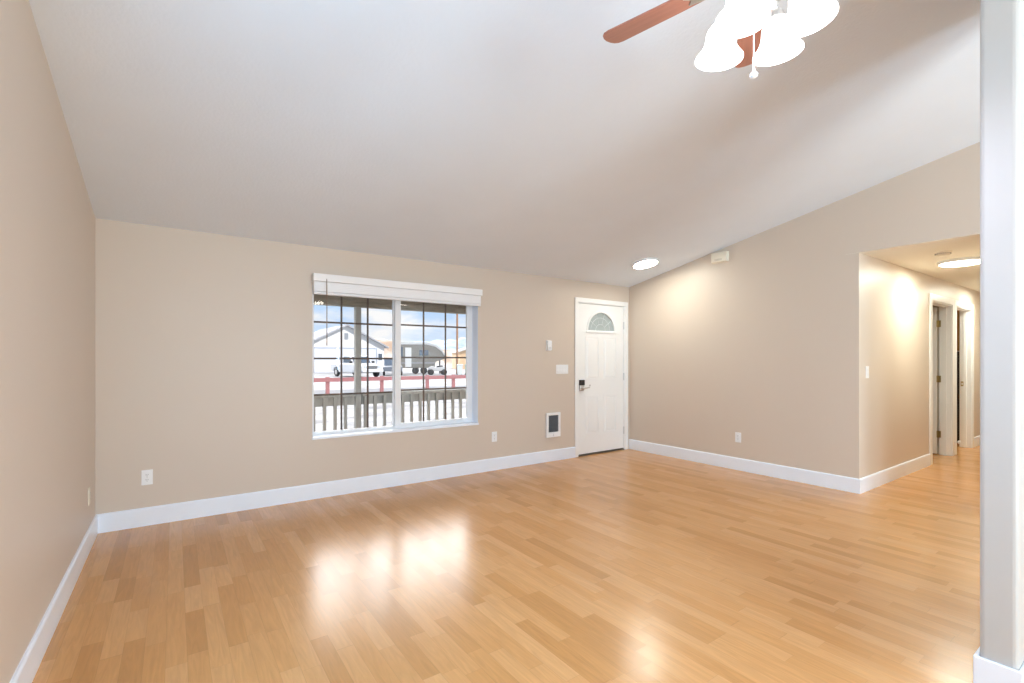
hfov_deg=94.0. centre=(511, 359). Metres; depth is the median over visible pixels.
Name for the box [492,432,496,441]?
wall outlet
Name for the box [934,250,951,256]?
smoke detector
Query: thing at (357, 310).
porch post
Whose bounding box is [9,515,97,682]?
baseboard
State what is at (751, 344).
wall
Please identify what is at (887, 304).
wall
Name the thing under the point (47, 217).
wall
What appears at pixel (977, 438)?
baseboard
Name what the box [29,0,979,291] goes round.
ceiling
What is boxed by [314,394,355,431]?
porch railing
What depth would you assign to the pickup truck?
40.09 m
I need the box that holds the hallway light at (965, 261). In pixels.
[937,256,979,266]
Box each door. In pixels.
[578,303,624,456]
[933,307,940,453]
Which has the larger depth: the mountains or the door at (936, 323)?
the mountains
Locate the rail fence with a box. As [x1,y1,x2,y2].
[314,374,465,393]
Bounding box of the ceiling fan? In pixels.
[603,0,838,78]
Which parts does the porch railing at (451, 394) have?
rail, cap rail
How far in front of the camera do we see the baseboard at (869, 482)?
5.15 m
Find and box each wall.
[0,0,94,682]
[95,218,628,513]
[629,142,979,475]
[845,253,979,478]
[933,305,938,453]
[973,0,1023,682]
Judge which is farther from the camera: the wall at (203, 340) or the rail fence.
the rail fence
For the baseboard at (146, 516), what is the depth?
4.42 m
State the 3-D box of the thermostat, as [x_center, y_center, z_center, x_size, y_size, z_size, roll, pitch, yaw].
[0.479,-0.183,6.110,0.076,0.132,0.040,0,0,-35]
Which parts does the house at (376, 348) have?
garage trim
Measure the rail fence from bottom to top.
0.900 m
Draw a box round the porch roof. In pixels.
[314,294,465,313]
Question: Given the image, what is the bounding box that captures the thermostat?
[546,340,551,350]
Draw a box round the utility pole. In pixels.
[456,314,457,373]
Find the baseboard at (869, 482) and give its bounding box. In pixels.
[858,454,930,493]
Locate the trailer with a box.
[401,342,444,373]
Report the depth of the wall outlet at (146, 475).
3.76 m
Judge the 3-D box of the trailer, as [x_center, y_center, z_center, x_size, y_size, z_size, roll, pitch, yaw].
[-9.416,-0.181,50.003,4.780,3.270,2.380,0,0,-11]
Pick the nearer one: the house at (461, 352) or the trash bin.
the trash bin
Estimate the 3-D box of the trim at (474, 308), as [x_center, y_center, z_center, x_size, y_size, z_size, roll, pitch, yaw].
[-1.180,-0.011,5.066,1.819,1.521,0.192,0,0,-35]
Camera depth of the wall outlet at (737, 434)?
5.66 m
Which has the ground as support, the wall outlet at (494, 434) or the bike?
the bike
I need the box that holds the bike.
[427,365,446,374]
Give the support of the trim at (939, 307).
attached to the wall at (887, 304)
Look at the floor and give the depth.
2.79 m
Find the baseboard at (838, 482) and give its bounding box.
[629,439,857,493]
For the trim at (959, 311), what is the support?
attached to the wall at (887, 304)
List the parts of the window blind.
rail, head rail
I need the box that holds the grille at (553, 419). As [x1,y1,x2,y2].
[549,415,557,431]
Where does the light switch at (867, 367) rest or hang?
attached to the wall at (887, 304)
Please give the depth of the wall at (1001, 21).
1.83 m
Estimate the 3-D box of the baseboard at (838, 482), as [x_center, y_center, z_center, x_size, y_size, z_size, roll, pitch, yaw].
[2.548,1.232,5.833,0.015,0.143,2.881,0,0,-35]
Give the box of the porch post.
[354,307,360,427]
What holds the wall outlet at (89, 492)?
attached to the wall at (47, 217)
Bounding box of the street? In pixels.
[314,385,465,393]
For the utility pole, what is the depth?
48.94 m
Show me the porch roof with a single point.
(318, 299)
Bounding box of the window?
[313,294,471,434]
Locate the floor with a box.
[32,443,979,682]
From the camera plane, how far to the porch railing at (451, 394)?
6.62 m
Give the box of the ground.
[314,365,465,430]
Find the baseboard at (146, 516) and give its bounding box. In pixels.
[95,447,574,533]
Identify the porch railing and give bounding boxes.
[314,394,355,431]
[361,388,465,427]
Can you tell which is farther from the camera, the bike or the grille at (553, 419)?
the bike
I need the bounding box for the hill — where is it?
[375,338,452,364]
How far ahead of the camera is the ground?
15.54 m
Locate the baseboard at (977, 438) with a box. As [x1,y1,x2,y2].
[974,435,979,446]
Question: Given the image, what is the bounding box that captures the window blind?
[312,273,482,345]
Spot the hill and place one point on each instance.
(388, 351)
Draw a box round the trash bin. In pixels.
[457,364,462,374]
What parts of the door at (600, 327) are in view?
fanlight pane, fanlight trim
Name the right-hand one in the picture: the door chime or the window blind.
the door chime
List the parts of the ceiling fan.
blade, lamp shade, bulb, lamp shade, bulb, pull chain, blade, pull knob, pull chain, pull knob, lamp arm, lamp shade, bulb, lamp shade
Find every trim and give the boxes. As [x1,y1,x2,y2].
[312,282,478,439]
[575,297,627,456]
[929,293,954,464]
[939,307,939,453]
[955,300,973,454]
[959,311,959,446]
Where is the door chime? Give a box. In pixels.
[711,251,728,263]
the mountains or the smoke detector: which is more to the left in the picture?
the mountains
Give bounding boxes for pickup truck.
[331,355,383,376]
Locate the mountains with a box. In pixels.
[414,337,465,350]
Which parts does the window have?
fixed sash, sliding sash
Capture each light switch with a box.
[556,365,567,373]
[866,366,868,377]
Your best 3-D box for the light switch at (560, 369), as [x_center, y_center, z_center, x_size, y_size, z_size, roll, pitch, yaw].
[0.651,0.127,6.249,0.190,0.107,0.011,0,0,-35]
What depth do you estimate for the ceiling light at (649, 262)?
5.97 m
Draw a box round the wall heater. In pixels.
[546,412,560,437]
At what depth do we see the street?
22.39 m
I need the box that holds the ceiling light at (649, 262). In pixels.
[632,258,658,268]
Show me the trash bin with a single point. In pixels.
(459, 366)
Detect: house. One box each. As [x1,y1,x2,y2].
[314,324,388,372]
[449,347,465,368]
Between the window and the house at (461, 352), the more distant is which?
the house at (461, 352)
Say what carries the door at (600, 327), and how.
in the wall at (203, 340)
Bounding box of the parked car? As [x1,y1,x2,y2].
[383,359,401,375]
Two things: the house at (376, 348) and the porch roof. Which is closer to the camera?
the porch roof
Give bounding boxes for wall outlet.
[88,487,90,505]
[141,469,152,484]
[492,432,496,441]
[735,432,740,442]
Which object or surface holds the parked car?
on the ground
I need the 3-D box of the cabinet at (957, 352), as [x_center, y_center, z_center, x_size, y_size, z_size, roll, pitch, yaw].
[7.002,0.589,7.910,0.593,1.430,0.840,0,0,-35]
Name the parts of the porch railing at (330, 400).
rail, cap rail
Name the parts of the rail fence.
post, post, rail, post, post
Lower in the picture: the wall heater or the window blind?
the wall heater
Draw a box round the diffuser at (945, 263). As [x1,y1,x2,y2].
[939,260,979,266]
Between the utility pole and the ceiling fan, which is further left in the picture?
the utility pole
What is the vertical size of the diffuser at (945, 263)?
0.032 m
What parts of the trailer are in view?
entry door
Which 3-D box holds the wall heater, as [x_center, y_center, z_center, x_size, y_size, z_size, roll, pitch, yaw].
[0.534,0.838,6.150,0.236,0.316,0.039,0,0,-35]

